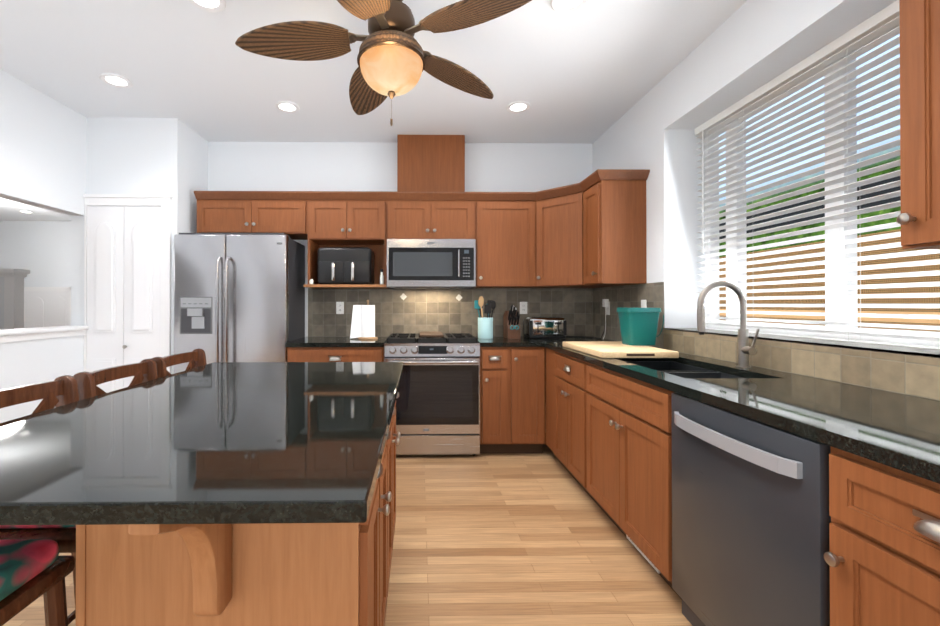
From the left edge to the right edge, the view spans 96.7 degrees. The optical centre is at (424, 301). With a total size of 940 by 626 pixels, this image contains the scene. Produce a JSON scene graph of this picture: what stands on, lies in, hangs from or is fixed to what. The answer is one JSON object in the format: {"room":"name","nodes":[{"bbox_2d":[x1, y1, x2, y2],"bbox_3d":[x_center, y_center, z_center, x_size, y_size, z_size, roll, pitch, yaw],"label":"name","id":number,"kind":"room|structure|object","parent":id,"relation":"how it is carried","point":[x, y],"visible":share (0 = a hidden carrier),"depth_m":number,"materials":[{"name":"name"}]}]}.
{"room":"kitchen","nodes":[
{"label":"kitchen","id":0,"kind":"room"},
{"bbox_2d":[0,265,31,329],"bbox_3d":[-7.117,0.416,5.338,3.840,1.675,0.220,0,0,-1],"label":"wall","id":1,"kind":"structure","parent":0,"point":[13,281],"depth_m":5.30,"materials":[{"name":"white paint"}]},
{"bbox_2d":[0,221,70,286],"bbox_3d":[-5.956,-0.095,7.758,6.230,2.800,0.120,0,0,-1],"label":"wall","id":2,"kind":"structure","parent":0,"point":[35,253],"depth_m":7.69,"materials":[{"name":"white paint"}]},
{"bbox_2d":[24,287,70,327],"bbox_3d":[-6.970,0.494,7.657,1.040,1.540,0.044,0,0,-1],"label":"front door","id":3,"kind":"structure","parent":2,"relation":"in","point":[47,306],"depth_m":7.64,"materials":[{"name":"white"}]},
{"bbox_2d":[3,444,691,625],"bbox_3d":[-3.578,1.259,2.574,11.080,0.040,10.540,0,0,-1],"label":"floor","id":4,"kind":"structure","parent":0,"point":[531,539],"depth_m":2.02,"materials":[{"name":"brown wood"}]},
{"bbox_2d":[0,539,74,625],"bbox_3d":[-1.026,0.738,0.782,0.451,0.986,0.408,0,0,-1],"label":"stool","id":5,"kind":"object","parent":4,"relation":"on","point":[32,570],"visible":1,"depth_m":0.89,"materials":[{"name":"brown wood"}]},
{"bbox_2d":[0,375,79,624],"bbox_3d":[-1.033,0.741,1.232,0.451,0.986,0.408,0,0,-1],"label":"stool","id":6,"kind":"object","parent":4,"relation":"on","point":[59,391],"visible":0.19,"depth_m":1.27,"materials":[{"name":"brown wood"}]},
{"bbox_2d":[73,358,157,399],"bbox_3d":[-1.039,0.743,1.661,0.451,0.986,0.408,0,0,-1],"label":"stool","id":7,"kind":"object","parent":4,"relation":"on","point":[144,370],"visible":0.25,"depth_m":1.66,"materials":[{"name":"brown wood"}]},
{"bbox_2d":[152,348,206,377],"bbox_3d":[-1.044,0.745,2.081,0.451,0.986,0.408,0,0,-1],"label":"stool","id":8,"kind":"object","parent":4,"relation":"on","point":[194,358],"visible":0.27,"depth_m":2.13,"materials":[{"name":"brown wood"}]},
{"bbox_2d":[76,392,400,625],"bbox_3d":[-0.451,0.792,1.424,0.692,0.884,1.490,0,0,-1],"label":"kitchen island","id":9,"kind":"object","parent":4,"relation":"on","point":[298,574],"visible":0.58,"depth_m":0.95,"materials":[{"name":"brown wood"}]},
{"bbox_2d":[0,362,403,524],"bbox_3d":[-0.602,0.331,1.420,1.000,0.035,1.560,0,0,-1],"label":"island countertop","id":10,"kind":"structure","parent":9,"relation":"on","point":[251,442],"depth_m":0.88,"materials":[{"name":"stone"}]},
{"bbox_2d":[174,233,304,373],"bbox_3d":[-1.577,0.342,3.600,0.906,1.805,0.632,0,0,-1],"label":"fridge","id":11,"kind":"object","parent":4,"relation":"on","point":[239,297],"visible":0.69,"depth_m":3.36,"materials":[{"name":"grey metal"}]},
{"bbox_2d":[287,346,384,361],"bbox_3d":[-0.718,0.802,3.616,0.768,0.884,0.620,0,0,-1],"label":"base cabinet","id":12,"kind":"object","parent":4,"relation":"on","point":[294,354],"depth_m":3.31,"materials":[{"name":"brown wood"}]},
{"bbox_2d":[285,336,388,346],"bbox_3d":[-0.721,0.342,3.614,0.782,0.035,0.631,0,0,-1],"label":"countertop","id":13,"kind":"structure","parent":12,"relation":"on","point":[345,341],"depth_m":3.32,"materials":[{"name":"stone"}]},
{"bbox_2d":[350,300,377,338],"bbox_3d":[-0.535,0.152,3.672,0.233,0.343,0.170,0,0,-1],"label":"paper towel","id":14,"kind":"object","parent":13,"relation":"on","point":[363,323],"visible":1,"depth_m":3.62,"materials":[{"name":"white paper"}]},
{"bbox_2d":[385,332,479,455],"bbox_3d":[0.055,0.758,3.580,0.755,0.971,0.710,0,0,-1],"label":"stove","id":15,"kind":"object","parent":4,"relation":"on","point":[438,406],"visible":0.96,"depth_m":3.28,"materials":[{"name":"grey metal"}]},
{"bbox_2d":[479,347,518,453],"bbox_3d":[0.592,0.802,3.634,0.304,0.884,0.620,0,0,-1],"label":"base cabinet","id":16,"kind":"object","parent":4,"relation":"on","point":[512,400],"depth_m":3.33,"materials":[{"name":"brown wood"}]},
{"bbox_2d":[519,347,545,453],"bbox_3d":[0.784,0.802,3.637,0.364,0.884,0.620,0,0,-1],"label":"base cabinet","id":17,"kind":"object","parent":4,"relation":"on","point":[532,378],"depth_m":3.34,"materials":[{"name":"brown wood"}]},
{"bbox_2d":[546,348,553,452],"bbox_3d":[1.278,0.800,3.193,0.650,0.884,0.321,0,0,-1],"label":"base cabinet","id":18,"kind":"object","parent":4,"relation":"on","point":[549,353],"depth_m":3.23,"materials":[{"name":"brown wood"}]},
{"bbox_2d":[537,336,939,483],"bbox_3d":[1.289,0.333,1.777,0.671,0.035,4.361,0,0,-1],"label":"countertop","id":19,"kind":"structure","parent":18,"relation":"on","point":[899,431],"depth_m":1.27,"materials":[{"name":"stone"}]},
{"bbox_2d":[562,341,678,357],"bbox_3d":[1.211,0.300,2.670,0.440,0.037,0.651,0,0,-1],"label":"cutting board","id":20,"kind":"object","parent":19,"relation":"on","point":[609,349],"visible":0.96,"depth_m":2.46,"materials":[{"name":"beige wood"}]},
{"bbox_2d":[616,308,663,344],"bbox_3d":[1.418,0.160,2.759,0.231,0.243,0.191,0,0,-1],"label":"pail","id":21,"kind":"object","parent":20,"relation":"on","point":[638,326],"visible":1,"depth_m":2.69,"materials":[{"name":"teal plastic"}]},
{"bbox_2d":[625,361,743,377],"bbox_3d":[1.274,0.457,2.100,0.434,0.209,0.794,0,0,-1],"label":"sink","id":22,"kind":"object","parent":19,"relation":"in","point":[679,369],"visible":0.02,"depth_m":2.29,"materials":[{"name":"black"}]},
{"bbox_2d":[697,281,759,367],"bbox_3d":[1.448,0.107,1.994,0.255,0.416,0.110,0,0,-1],"label":"faucet","id":23,"kind":"object","parent":19,"relation":"on","point":[745,350],"visible":1,"depth_m":2.01,"materials":[{"name":"silver metal"}]},
{"bbox_2d":[554,351,672,495],"bbox_3d":[1.284,0.798,2.768,0.650,0.884,0.671,0,0,-1],"label":"base cabinet","id":24,"kind":"object","parent":4,"relation":"on","point":[577,382],"depth_m":2.60,"materials":[{"name":"brown wood"}]},
{"bbox_2d":[590,400,681,599],"bbox_3d":[1.294,0.907,2.115,0.650,0.660,0.919,0,0,-1],"label":"base cabinet","id":25,"kind":"object","parent":4,"relation":"on","point":[608,438],"depth_m":1.92,"materials":[{"name":"brown wood"}]},
{"bbox_2d":[672,392,830,625],"bbox_3d":[1.274,0.792,1.344,0.691,0.873,0.614,0,0,-1],"label":"dishwasher","id":26,"kind":"object","parent":4,"relation":"on","point":[751,519],"visible":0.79,"depth_m":1.26,"materials":[{"name":"grey metal"}]},
{"bbox_2d":[824,447,939,625],"bbox_3d":[1.313,0.788,0.758,0.650,0.884,0.549,0,0,-1],"label":"base cabinet","id":27,"kind":"object","parent":4,"relation":"on","point":[883,558],"depth_m":0.90,"materials":[{"name":"brown wood"}]},
{"bbox_2d":[0,0,746,220],"bbox_3d":[-3.578,-1.541,2.587,11.080,0.040,10.540,0,0,-1],"label":"ceiling","id":28,"kind":"structure","parent":0,"point":[590,71],"depth_m":2.70,"materials":[{"name":"white paint"}]},
{"bbox_2d":[19,210,33,212],"bbox_3d":[-6.609,-1.493,6.895,0.187,0.011,0.187,0,0,44],"label":"recessed light","id":29,"kind":"object","parent":28,"relation":"in","point":[23,211],"depth_m":6.86,"materials":[{"name":"white"}]},
{"bbox_2d":[99,73,132,87],"bbox_3d":[-2.112,-1.513,2.848,0.187,0.011,0.187,0,0,44],"label":"recessed light","id":30,"kind":"object","parent":28,"relation":"in","point":[120,81],"depth_m":2.84,"materials":[{"name":"white"}]},
{"bbox_2d":[188,0,225,11],"bbox_3d":[-1.098,-1.517,2.082,0.187,0.011,0.187,0,0,44],"label":"recessed light","id":31,"kind":"object","parent":28,"relation":"in","point":[207,5],"depth_m":2.12,"materials":[{"name":"white"}]},
{"bbox_2d":[275,101,299,112],"bbox_3d":[-1.067,-1.511,3.226,0.187,0.011,0.187,0,0,44],"label":"recessed light","id":32,"kind":"object","parent":28,"relation":"in","point":[284,106],"depth_m":3.21,"materials":[{"name":"white"}]},
{"bbox_2d":[235,0,531,125],"bbox_3d":[-0.216,-1.181,1.971,1.333,0.684,1.378,0,0,-1],"label":"ceiling fan","id":33,"kind":"object","parent":28,"relation":"hanging from","point":[394,59],"visible":1,"depth_m":1.91,"materials":[{"name":"brown wood"}]},
{"bbox_2d":[506,101,530,112],"bbox_3d":[0.723,-1.511,3.227,0.187,0.011,0.187,0,0,44],"label":"recessed light","id":34,"kind":"object","parent":28,"relation":"in","point":[517,106],"depth_m":3.21,"materials":[{"name":"white"}]},
{"bbox_2d":[550,0,587,12],"bbox_3d":[0.727,-1.517,2.087,0.187,0.011,0.187,0,0,44],"label":"recessed light","id":35,"kind":"object","parent":28,"relation":"in","point":[562,6],"depth_m":2.12,"materials":[{"name":"white"}]},
{"bbox_2d":[0,0,896,422],"bbox_3d":[-0.437,-0.150,0.724,4.850,2.760,6.740,0,0,-1],"label":"wall","id":36,"kind":"structure","parent":0,"point":[58,156],"depth_m":3.11,"materials":[{"name":"white paint"}]},
{"bbox_2d":[0,326,88,342],"bbox_3d":[-2.822,0.225,2.164,0.200,0.075,2.489,0,0,-1],"label":"trim","id":37,"kind":"structure","parent":36,"relation":"attached to","point":[13,335],"depth_m":2.99,"materials":[{"name":"white wood"}]},
{"bbox_2d":[86,206,160,392],"bbox_3d":[-2.459,0.225,3.386,0.598,2.012,0.048,0,0,-1],"label":"closet door","id":38,"kind":"structure","parent":36,"relation":"in","point":[124,283],"depth_m":3.39,"materials":[{"name":"white wood"}]},
{"bbox_2d":[83,194,172,372],"bbox_3d":[-2.424,0.182,3.398,0.709,2.122,0.034,0,0,-1],"label":"trim","id":39,"kind":"structure","parent":36,"relation":"attached to","point":[164,201],"depth_m":3.40,"materials":[{"name":"white wood"}]},
{"bbox_2d":[194,191,317,239],"bbox_3d":[-1.463,-0.768,3.757,1.022,0.358,0.348,0,0,-1],"label":"upper cabinet","id":40,"kind":"object","parent":36,"relation":"attached to","point":[294,214],"depth_m":3.59,"materials":[{"name":"brown wood"}]},
{"bbox_2d":[298,191,397,247],"bbox_3d":[-0.678,-0.743,3.768,0.822,0.408,0.348,0,0,-1],"label":"upper cabinet","id":41,"kind":"object","parent":36,"relation":"attached to","point":[345,218],"depth_m":3.60,"materials":[{"name":"brown wood"}]},
{"bbox_2d":[317,247,373,283],"bbox_3d":[-0.704,-0.314,3.727,0.470,0.325,0.350,0,0,-1],"label":"air fryer","id":42,"kind":"object","parent":41,"relation":"in","point":[345,265],"visible":0.94,"depth_m":3.60,"materials":[{"name":"black plastic"}]},
{"bbox_2d":[380,269,383,283],"bbox_3d":[-0.374,-0.218,3.600,0.032,0.132,0.031,0,0,-1],"label":"spice jar","id":43,"kind":"object","parent":41,"relation":"in","point":[381,270],"depth_m":3.59,"materials":[{"name":"white"}]},
{"bbox_2d":[397,135,464,191],"bbox_3d":[0.055,-1.199,3.861,0.610,0.628,0.189,0,0,-1],"label":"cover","id":44,"kind":"object","parent":36,"relation":"attached to","point":[425,163],"depth_m":3.77,"materials":[{"name":"brown wood"}]},
{"bbox_2d":[398,192,473,238],"bbox_3d":[0.015,-0.743,3.777,0.840,0.408,0.348,0,0,-1],"label":"upper cabinet","id":45,"kind":"object","parent":36,"relation":"attached to","point":[421,215],"depth_m":3.61,"materials":[{"name":"brown wood"}]},
{"bbox_2d":[386,239,475,288],"bbox_3d":[0.051,-0.329,3.718,0.762,0.416,0.449,0,0,-1],"label":"microwave","id":46,"kind":"object","parent":45,"relation":"attached to","point":[430,263],"visible":1,"depth_m":3.54,"materials":[{"name":"grey metal"}]},
{"bbox_2d":[400,293,516,310],"bbox_3d":[0.108,0.008,3.942,1.538,0.184,0.003,0,0,-1],"label":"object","id":47,"kind":"structure","parent":36,"relation":"attached to","point":[403,296],"depth_m":3.94,"materials":[{"name":"grey tile"}]},
{"bbox_2d":[474,192,529,287],"bbox_3d":[0.723,-0.539,3.766,0.575,0.816,0.389,0,0,-1],"label":"upper cabinet","id":48,"kind":"object","parent":36,"relation":"attached to","point":[501,219],"depth_m":3.62,"materials":[{"name":"brown wood"}]},
{"bbox_2d":[530,183,577,287],"bbox_3d":[1.255,-0.540,3.617,0.703,0.816,0.703,0,0,-1],"label":"upper cabinet","id":49,"kind":"object","parent":36,"relation":"attached to","point":[554,211],"depth_m":3.51,"materials":[{"name":"brown wood"}]},
{"bbox_2d":[578,169,649,287],"bbox_3d":[1.417,-0.542,3.204,0.390,0.816,0.345,0,0,-1],"label":"upper cabinet","id":50,"kind":"object","parent":36,"relation":"attached to","point":[589,231],"depth_m":3.03,"materials":[{"name":"brown wood"}]},
{"bbox_2d":[306,282,939,400],"bbox_3d":[0.411,0.097,1.770,2.994,0.476,4.370,0,0,-1],"label":"tile backsplash","id":51,"kind":"structure","parent":36,"relation":"attached to","point":[911,371],"depth_m":3.53,"materials":[{"name":"beige tile"}]},
{"bbox_2d":[336,302,343,313],"label":"outlet plates","id":52,"kind":"object","parent":51,"relation":"attached to","point":[339,305],"depth_m":3.92,"materials":[{"name":"white plastic"}]},
{"bbox_2d":[520,302,526,313],"label":"outlet plates","id":53,"kind":"object","parent":51,"relation":"attached to","point":[523,306],"depth_m":3.95,"materials":[{"name":"white plastic"}]},
{"bbox_2d":[602,299,609,329],"label":"outlet plates","id":54,"kind":"object","parent":51,"relation":"attached to","point":[605,302],"depth_m":3.61,"materials":[{"name":"white plastic"}]},
{"bbox_2d":[641,300,646,307],"label":"outlet plates","id":55,"kind":"object","parent":51,"relation":"attached to","point":[643,302],"depth_m":3.04,"materials":[{"name":"white plastic"}]},
{"bbox_2d":[704,23,939,346],"bbox_3d":[1.936,-0.501,1.939,0.060,1.343,1.758,0,0,-1],"label":"window","id":56,"kind":"structure","parent":36,"relation":"in","point":[855,310],"depth_m":1.96,"materials":[{"name":"white plastic"}]},
{"bbox_2d":[694,0,939,348],"bbox_3d":[1.852,-0.493,1.938,0.078,1.357,1.736,0,0,-1],"label":"window blinds","id":57,"kind":"object","parent":56,"relation":"attached to","point":[874,26],"visible":0.88,"depth_m":1.97,"materials":[{"name":"white plastic"}]},
{"bbox_2d":[896,0,939,248],"bbox_3d":[1.470,-0.522,0.889,0.349,0.753,0.518,0,0,-1],"label":"upper cabinet","id":58,"kind":"object","parent":36,"relation":"attached to","point":[919,218],"depth_m":1.09,"materials":[{"name":"brown wood"}]},
{"bbox_2d":[474,336,540,346],"bbox_3d":[0.682,0.342,3.633,0.492,0.035,0.631,0,0,-1],"label":"countertop","id":59,"kind":"structure","parent":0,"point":[497,341],"depth_m":3.32,"materials":[{"name":"stone"}]},
{"bbox_2d":[474,296,495,338],"bbox_3d":[0.537,0.135,3.727,0.190,0.378,0.136,0,0,-1],"label":"utensil crock","id":60,"kind":"object","parent":59,"relation":"on","point":[485,327],"visible":1,"depth_m":3.68,"materials":[{"name":"teal"}]},
{"bbox_2d":[503,305,519,338],"bbox_3d":[0.786,0.174,3.749,0.110,0.300,0.241,0,0,-1],"label":"knife block","id":61,"kind":"object","parent":59,"relation":"on","point":[511,326],"visible":1,"depth_m":3.69,"materials":[{"name":"brown wood"}]},
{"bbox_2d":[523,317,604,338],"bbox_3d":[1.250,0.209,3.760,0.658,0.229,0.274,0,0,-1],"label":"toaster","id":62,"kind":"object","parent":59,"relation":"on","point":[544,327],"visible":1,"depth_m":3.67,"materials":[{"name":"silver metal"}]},
{"label":"outside","id":63,"kind":"structure","parent":0,"visible":0},
{"bbox_2d":[719,34,939,331],"bbox_3d":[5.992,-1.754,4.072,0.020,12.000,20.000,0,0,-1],"label":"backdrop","id":64,"kind":"structure","parent":63,"point":[927,311],"depth_m":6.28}
]}

